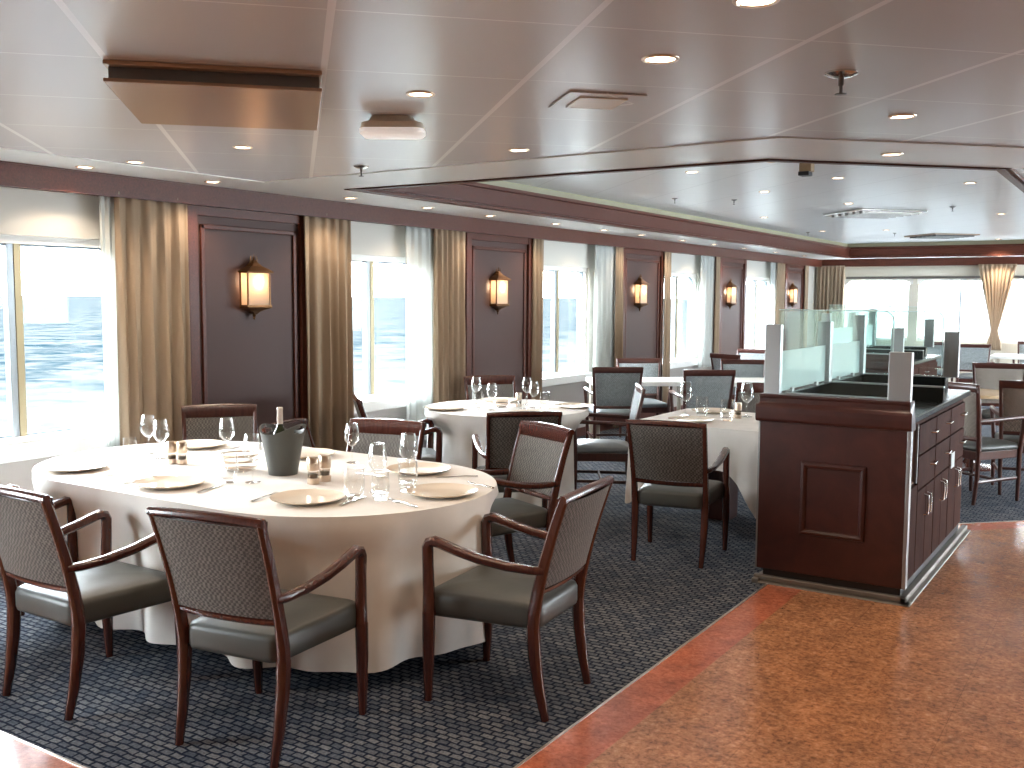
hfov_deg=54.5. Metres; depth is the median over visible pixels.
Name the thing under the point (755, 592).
trim
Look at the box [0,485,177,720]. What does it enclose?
armchair
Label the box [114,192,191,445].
curtain
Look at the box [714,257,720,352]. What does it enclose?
curtain
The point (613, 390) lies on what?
armchair
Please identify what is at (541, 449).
armchair
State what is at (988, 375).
armchair
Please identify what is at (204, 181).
recessed light
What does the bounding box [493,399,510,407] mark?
glass bowl
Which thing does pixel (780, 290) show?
curtain
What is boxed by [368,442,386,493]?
wine glass
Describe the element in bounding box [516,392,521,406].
pepper mill
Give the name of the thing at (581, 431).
baseboard
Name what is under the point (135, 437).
tumbler
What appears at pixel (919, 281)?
window
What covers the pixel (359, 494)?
tumbler
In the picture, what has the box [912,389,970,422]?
countertop
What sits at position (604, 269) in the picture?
sheer curtain
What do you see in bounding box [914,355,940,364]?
countertop
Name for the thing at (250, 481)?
wine glass
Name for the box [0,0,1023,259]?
ceiling
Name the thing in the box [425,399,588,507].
tablecloth
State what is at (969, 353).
armchair
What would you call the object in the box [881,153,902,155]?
recessed light
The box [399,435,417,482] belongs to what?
wine glass
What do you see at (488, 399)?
plate
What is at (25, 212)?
wall
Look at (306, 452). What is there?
plate
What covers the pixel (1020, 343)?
armchair
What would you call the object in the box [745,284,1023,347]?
sky
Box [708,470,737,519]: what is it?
dining table
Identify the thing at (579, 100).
ceiling hatch
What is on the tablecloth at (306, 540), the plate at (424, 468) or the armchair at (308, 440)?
the plate at (424, 468)
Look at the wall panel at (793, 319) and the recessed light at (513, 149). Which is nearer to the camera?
the recessed light at (513, 149)
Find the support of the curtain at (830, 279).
hanging from the crown molding at (12, 174)
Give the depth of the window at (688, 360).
14.34 m
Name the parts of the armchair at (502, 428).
armrest, seat, frame, backrest, leg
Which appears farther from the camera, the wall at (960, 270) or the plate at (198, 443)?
the wall at (960, 270)
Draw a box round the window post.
[907,284,918,340]
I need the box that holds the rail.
[846,276,1023,278]
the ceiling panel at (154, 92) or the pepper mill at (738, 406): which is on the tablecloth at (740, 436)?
the pepper mill at (738, 406)
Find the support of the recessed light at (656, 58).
in the ceiling at (494, 69)
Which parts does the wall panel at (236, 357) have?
moulding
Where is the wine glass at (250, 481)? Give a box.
[242,433,261,483]
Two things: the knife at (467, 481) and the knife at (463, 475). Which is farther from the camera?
the knife at (463, 475)
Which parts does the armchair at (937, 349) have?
frame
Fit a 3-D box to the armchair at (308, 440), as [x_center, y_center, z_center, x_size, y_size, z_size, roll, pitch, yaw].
[-1.198,0.671,6.339,0.648,0.850,0.556,2,5,21]
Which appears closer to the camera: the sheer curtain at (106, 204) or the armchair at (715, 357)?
the sheer curtain at (106, 204)
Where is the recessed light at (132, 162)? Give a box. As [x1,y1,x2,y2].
[125,161,143,163]
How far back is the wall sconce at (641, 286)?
12.73 m
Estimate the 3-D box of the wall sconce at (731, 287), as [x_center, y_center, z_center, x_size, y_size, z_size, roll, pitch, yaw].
[3.429,-1.403,15.516,0.110,0.488,0.270,4,6,33]
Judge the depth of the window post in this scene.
18.77 m
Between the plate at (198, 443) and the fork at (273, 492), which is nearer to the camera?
the fork at (273, 492)
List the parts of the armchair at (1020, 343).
frame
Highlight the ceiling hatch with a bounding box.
[549,91,646,111]
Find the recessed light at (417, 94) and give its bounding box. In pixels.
[406,91,434,97]
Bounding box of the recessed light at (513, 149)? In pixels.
[508,148,529,151]
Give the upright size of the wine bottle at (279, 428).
0.334 m
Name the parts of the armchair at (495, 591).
leg, armrest, leg, seat, armrest, leg, frame, backrest, leg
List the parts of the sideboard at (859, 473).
guard post, frosted pane, guard post, panel, panel moulding, frosted pane, guard post, guard post, niche door, niche trim, door, drawer, door handle, drawer, door, door handle, door, drawer, door handle, drawer, door, door handle, door, guard post, drawer, door handle, drawer, door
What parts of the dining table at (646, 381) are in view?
leg, leg, leg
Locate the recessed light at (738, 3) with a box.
[732,0,779,7]
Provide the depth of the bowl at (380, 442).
4.57 m
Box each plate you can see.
[41,460,108,471]
[133,475,204,489]
[176,439,224,448]
[269,489,344,505]
[300,448,335,458]
[386,462,449,474]
[406,483,476,498]
[424,405,464,410]
[480,397,515,402]
[508,410,544,411]
[554,403,593,408]
[668,416,712,422]
[691,407,732,413]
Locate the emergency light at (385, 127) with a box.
[360,115,425,139]
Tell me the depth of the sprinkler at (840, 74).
3.33 m
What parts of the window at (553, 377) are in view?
mullion post, sill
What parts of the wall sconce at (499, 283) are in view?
lantern frame, lamp shade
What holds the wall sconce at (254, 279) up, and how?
attached to the wall panel at (236, 357)
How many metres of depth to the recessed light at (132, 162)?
5.71 m
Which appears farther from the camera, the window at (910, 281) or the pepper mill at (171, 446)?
the window at (910, 281)
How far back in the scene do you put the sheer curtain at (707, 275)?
14.76 m
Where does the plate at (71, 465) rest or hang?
on the tablecloth at (306, 540)
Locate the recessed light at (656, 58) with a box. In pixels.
[641,54,679,63]
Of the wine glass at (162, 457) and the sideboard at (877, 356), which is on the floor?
the sideboard at (877, 356)
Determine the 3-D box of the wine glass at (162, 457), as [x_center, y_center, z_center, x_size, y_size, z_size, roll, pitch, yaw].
[-1.939,0.305,5.497,0.084,0.215,0.084,4,6,33]
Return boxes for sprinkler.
[354,165,368,176]
[824,69,858,95]
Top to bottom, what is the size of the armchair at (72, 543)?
0.914 m
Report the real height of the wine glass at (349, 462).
0.215 m
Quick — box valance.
[822,257,1023,266]
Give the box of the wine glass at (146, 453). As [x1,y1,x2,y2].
[140,414,155,454]
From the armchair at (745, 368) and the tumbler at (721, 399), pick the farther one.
the armchair at (745, 368)
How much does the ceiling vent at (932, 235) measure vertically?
0.039 m
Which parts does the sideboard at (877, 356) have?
guard post, frosted pane, guard post, frosted pane, guard post, panel, guard post, drawer, drawer, guard post, drawer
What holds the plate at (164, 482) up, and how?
on the tablecloth at (306, 540)
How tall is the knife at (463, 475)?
0.007 m
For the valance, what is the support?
attached to the ceiling at (494, 69)
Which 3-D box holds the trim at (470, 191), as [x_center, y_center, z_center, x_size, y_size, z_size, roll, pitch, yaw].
[4.263,-1.849,11.667,4.140,0.197,13.700,4,6,33]
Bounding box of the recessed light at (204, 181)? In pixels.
[204,181,220,182]
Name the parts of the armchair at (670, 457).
leg, leg, backrest, frame, seat, leg, armrest, leg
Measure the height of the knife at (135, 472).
0.007 m
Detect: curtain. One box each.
[99,196,119,447]
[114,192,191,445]
[304,216,353,451]
[405,226,432,443]
[433,229,465,403]
[531,239,543,399]
[593,245,614,366]
[613,247,623,428]
[662,252,671,413]
[698,255,714,367]
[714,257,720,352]
[769,262,775,323]
[775,263,784,342]
[803,266,808,347]
[815,265,844,345]
[978,264,1016,349]
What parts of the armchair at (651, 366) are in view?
frame, seat, armrest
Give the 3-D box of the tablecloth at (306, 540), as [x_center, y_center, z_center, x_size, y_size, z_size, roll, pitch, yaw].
[-1.315,0.776,5.145,2.734,0.654,1.527,4,6,33]
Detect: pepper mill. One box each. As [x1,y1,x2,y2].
[166,441,176,463]
[177,441,187,464]
[307,456,319,484]
[318,454,330,481]
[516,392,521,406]
[735,402,741,418]
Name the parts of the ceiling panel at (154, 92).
plate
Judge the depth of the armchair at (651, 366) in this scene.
11.75 m
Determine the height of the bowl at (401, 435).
0.140 m
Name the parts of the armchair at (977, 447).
frame, leg, leg, seat, armrest, leg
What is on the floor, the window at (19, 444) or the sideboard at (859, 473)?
the sideboard at (859, 473)
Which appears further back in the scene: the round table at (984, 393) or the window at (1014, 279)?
the window at (1014, 279)
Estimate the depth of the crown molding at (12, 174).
7.67 m
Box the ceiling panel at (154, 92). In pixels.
[103,60,321,130]
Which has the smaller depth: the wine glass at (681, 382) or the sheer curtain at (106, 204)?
the sheer curtain at (106, 204)
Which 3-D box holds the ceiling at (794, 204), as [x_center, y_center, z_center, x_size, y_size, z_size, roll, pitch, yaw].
[4.263,-2.027,11.651,4.200,0.020,13.760,4,6,33]
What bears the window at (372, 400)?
in the wall at (25, 212)
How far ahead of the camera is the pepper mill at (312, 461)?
4.76 m
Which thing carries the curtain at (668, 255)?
hanging from the crown molding at (12, 174)
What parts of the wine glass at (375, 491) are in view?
stem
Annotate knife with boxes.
[94,472,138,477]
[196,484,222,492]
[339,496,365,505]
[438,475,477,476]
[467,481,493,488]
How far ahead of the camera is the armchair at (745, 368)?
11.67 m
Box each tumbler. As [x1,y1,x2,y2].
[123,437,136,458]
[219,452,237,482]
[343,466,364,499]
[371,469,389,499]
[398,458,417,491]
[720,399,733,420]
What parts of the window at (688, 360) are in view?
mullion post, sill, frame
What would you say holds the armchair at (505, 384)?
on the floor
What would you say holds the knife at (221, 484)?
on the tablecloth at (306, 540)
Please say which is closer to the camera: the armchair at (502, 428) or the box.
the armchair at (502, 428)
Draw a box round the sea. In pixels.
[0,295,687,435]
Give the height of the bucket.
0.264 m
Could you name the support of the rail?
attached to the wall at (960, 270)
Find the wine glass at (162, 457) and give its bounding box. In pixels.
[153,421,168,458]
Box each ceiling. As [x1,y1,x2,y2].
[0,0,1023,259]
[503,162,1023,243]
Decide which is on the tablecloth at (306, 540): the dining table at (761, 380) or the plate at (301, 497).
the plate at (301, 497)
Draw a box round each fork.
[250,492,277,501]
[389,498,417,507]
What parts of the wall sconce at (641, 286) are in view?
lantern frame, lamp shade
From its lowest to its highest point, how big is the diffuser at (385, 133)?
0.028 m
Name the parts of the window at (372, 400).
mullion post, sill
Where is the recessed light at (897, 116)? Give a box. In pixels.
[888,114,916,119]
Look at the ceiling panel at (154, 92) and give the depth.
3.43 m
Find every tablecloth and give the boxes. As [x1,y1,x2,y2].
[32,441,498,672]
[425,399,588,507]
[625,408,758,518]
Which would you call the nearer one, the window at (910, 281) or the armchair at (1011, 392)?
the armchair at (1011, 392)
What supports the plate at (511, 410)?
on the tablecloth at (458, 427)
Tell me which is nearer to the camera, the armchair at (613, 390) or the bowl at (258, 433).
the bowl at (258, 433)
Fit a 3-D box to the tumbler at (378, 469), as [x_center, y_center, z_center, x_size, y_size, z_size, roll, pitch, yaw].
[-0.586,0.450,4.430,0.084,0.127,0.084,4,6,33]
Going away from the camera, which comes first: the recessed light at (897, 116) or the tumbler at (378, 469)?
the recessed light at (897, 116)
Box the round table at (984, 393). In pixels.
[962,389,998,470]
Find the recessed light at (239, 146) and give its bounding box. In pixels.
[232,145,252,148]
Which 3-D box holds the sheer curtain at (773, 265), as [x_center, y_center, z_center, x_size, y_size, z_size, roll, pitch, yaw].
[4.528,-1.290,17.300,0.041,1.660,0.325,4,6,33]
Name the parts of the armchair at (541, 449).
armrest, leg, seat, armrest, frame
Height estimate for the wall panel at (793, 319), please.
2.340 m
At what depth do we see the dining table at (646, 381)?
10.98 m
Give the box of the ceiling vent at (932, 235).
[904,233,979,238]
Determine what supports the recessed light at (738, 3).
in the ceiling at (494, 69)
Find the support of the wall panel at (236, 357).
attached to the wall at (25, 212)
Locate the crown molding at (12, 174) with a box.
[0,161,821,266]
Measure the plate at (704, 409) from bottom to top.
0.022 m
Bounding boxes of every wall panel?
[187,205,310,441]
[465,232,532,399]
[622,248,664,426]
[713,257,746,354]
[783,264,804,350]
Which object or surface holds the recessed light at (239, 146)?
in the ceiling at (494, 69)
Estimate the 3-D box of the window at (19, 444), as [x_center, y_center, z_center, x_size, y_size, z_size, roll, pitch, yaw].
[-3.039,-0.207,5.867,0.160,1.345,1.660,4,6,33]
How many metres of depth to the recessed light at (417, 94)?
3.74 m
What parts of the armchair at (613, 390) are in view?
leg, armrest, leg, seat, frame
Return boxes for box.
[798,163,814,176]
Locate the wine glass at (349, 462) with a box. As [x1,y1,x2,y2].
[344,423,359,463]
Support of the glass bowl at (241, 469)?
on the tablecloth at (306, 540)
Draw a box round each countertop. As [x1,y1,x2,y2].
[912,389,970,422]
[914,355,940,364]
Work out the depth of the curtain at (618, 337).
12.28 m
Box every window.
[0,234,106,463]
[351,254,405,413]
[542,265,591,386]
[662,273,697,369]
[745,277,769,348]
[843,279,912,340]
[917,278,990,342]
[998,278,1023,343]
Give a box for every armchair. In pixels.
[0,484,78,615]
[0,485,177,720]
[146,506,367,767]
[181,403,256,441]
[262,418,314,447]
[346,418,426,459]
[352,393,442,462]
[422,476,613,721]
[464,375,515,399]
[472,411,561,508]
[475,420,574,562]
[573,383,645,489]
[583,367,643,438]
[616,358,672,436]
[626,419,729,568]
[669,370,735,411]
[710,353,740,399]
[720,359,764,409]
[733,382,763,412]
[737,349,764,359]
[927,342,952,381]
[948,382,1023,504]
[955,344,994,382]
[972,362,1023,430]
[989,380,1023,494]
[1012,341,1023,363]
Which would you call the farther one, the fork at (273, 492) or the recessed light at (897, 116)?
the fork at (273, 492)
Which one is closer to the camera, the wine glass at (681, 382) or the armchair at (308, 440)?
the armchair at (308, 440)
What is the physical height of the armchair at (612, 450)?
0.935 m
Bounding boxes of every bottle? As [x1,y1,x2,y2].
[273,407,284,433]
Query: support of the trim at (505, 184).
attached to the ceiling at (794, 204)
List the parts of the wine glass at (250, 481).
stem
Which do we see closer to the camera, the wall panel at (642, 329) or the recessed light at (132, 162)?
the recessed light at (132, 162)
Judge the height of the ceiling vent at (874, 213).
0.049 m
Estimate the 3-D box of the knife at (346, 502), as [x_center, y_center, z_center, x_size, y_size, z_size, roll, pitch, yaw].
[-0.699,0.512,4.380,0.019,0.007,0.215,2,5,20]
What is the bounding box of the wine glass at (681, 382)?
[679,382,691,415]
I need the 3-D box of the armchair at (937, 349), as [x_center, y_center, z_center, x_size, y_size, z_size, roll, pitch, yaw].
[7.073,-0.230,16.635,0.572,0.935,0.582,5,7,41]
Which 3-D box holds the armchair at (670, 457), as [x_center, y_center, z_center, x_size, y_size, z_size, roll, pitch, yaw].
[1.049,0.652,6.334,0.556,0.914,0.648,3,5,24]
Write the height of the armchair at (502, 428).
0.914 m
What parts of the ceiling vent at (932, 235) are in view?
vent frame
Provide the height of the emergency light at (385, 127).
0.083 m
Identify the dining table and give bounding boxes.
[586,377,682,438]
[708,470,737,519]
[734,378,763,386]
[990,353,1023,362]
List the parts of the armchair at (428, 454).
backrest, frame, armrest, seat, armrest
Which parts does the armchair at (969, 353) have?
seat, frame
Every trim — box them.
[0,520,1023,767]
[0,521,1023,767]
[344,159,1023,257]
[477,181,1023,246]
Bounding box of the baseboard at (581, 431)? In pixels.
[577,405,686,436]
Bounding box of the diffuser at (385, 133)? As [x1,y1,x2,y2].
[360,127,425,139]
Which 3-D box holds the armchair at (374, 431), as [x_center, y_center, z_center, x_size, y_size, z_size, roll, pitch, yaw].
[-0.849,0.691,5.769,0.556,0.914,0.648,2,5,19]
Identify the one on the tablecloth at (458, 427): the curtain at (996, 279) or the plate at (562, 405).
the plate at (562, 405)
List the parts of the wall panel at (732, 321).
moulding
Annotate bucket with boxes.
[259,424,305,475]
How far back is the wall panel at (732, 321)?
15.73 m
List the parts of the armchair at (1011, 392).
leg, armrest, leg, seat, frame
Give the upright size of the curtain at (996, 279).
1.540 m
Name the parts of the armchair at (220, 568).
leg, backrest, frame, leg, seat, leg, armrest, leg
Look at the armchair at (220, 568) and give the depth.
3.53 m
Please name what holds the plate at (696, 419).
on the tablecloth at (740, 436)
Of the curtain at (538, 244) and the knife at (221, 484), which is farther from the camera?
the curtain at (538, 244)
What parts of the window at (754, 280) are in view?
mullion post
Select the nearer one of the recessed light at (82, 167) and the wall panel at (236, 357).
the recessed light at (82, 167)
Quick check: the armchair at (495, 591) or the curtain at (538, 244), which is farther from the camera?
the curtain at (538, 244)
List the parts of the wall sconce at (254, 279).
lamp shade, lantern frame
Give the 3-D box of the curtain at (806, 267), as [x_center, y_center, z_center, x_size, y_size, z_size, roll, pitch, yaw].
[5.576,-1.139,18.903,0.058,2.270,0.246,4,6,33]
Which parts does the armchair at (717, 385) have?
armrest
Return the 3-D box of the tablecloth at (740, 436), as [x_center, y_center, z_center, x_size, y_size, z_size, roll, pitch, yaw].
[1.573,0.563,7.476,1.125,0.606,1.180,4,6,33]
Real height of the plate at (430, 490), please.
0.022 m
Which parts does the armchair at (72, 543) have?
armrest, leg, armrest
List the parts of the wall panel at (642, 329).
moulding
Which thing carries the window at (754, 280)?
in the wall at (25, 212)
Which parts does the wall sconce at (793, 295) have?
lantern frame, lamp shade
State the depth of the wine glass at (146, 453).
5.67 m
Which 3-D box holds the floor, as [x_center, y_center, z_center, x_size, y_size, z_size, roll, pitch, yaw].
[4.142,1.014,8.122,10.100,0.106,22.350,4,6,33]
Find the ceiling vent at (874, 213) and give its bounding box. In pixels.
[823,208,927,218]
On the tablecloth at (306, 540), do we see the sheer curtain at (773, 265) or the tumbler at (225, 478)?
the tumbler at (225, 478)
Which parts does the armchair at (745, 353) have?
frame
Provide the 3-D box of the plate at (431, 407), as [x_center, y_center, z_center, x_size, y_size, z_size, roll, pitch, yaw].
[-0.540,0.193,7.961,0.326,0.022,0.326,4,6,33]
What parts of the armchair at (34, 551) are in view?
leg, backrest, frame, leg, armrest, seat, leg, armrest, leg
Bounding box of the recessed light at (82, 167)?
[75,166,94,168]
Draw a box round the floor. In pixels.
[0,406,1023,767]
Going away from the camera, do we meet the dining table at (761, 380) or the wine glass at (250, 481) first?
the wine glass at (250, 481)
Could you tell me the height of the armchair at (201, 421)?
0.914 m
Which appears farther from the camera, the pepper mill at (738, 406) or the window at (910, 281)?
the window at (910, 281)
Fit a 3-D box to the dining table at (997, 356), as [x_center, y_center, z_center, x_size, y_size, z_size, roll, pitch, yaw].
[8.406,-0.080,16.047,1.240,0.750,0.760,4,6,33]
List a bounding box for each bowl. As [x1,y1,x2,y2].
[219,450,259,472]
[242,433,261,462]
[368,442,386,471]
[399,435,417,460]
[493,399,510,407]
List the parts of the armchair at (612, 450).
leg, armrest, seat, armrest, frame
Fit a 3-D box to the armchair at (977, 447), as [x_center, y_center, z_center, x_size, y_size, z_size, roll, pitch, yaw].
[3.821,0.464,8.248,0.582,0.982,0.572,-2,5,-24]
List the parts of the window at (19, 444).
mullion post, sill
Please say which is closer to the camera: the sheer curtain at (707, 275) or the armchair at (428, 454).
the armchair at (428, 454)
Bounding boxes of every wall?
[0,187,815,491]
[814,265,1023,383]
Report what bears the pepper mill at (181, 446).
on the tablecloth at (306, 540)
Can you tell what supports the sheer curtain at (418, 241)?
hanging from the crown molding at (12, 174)
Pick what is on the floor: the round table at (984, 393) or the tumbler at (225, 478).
the round table at (984, 393)
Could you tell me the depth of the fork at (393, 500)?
4.34 m
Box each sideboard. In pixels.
[751,309,970,606]
[821,305,940,375]
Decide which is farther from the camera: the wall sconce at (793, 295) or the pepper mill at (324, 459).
the wall sconce at (793, 295)
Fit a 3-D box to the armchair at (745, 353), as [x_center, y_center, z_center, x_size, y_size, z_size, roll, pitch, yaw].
[3.297,-0.006,13.844,0.572,0.935,0.582,3,6,31]
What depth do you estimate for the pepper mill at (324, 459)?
4.84 m
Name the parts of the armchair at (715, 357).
frame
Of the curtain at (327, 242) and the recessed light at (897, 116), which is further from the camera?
the curtain at (327, 242)
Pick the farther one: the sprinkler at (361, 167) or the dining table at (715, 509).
the dining table at (715, 509)
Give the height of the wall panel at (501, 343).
2.340 m
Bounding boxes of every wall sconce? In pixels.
[238,254,273,319]
[489,267,510,313]
[634,274,649,310]
[726,279,737,308]
[789,283,798,307]
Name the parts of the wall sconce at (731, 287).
lamp shade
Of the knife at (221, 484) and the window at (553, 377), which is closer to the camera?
the knife at (221, 484)
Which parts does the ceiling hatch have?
hatch plate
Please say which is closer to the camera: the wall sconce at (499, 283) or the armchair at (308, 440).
the armchair at (308, 440)
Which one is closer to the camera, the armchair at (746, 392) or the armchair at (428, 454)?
the armchair at (428, 454)
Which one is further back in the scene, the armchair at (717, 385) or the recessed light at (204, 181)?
the armchair at (717, 385)

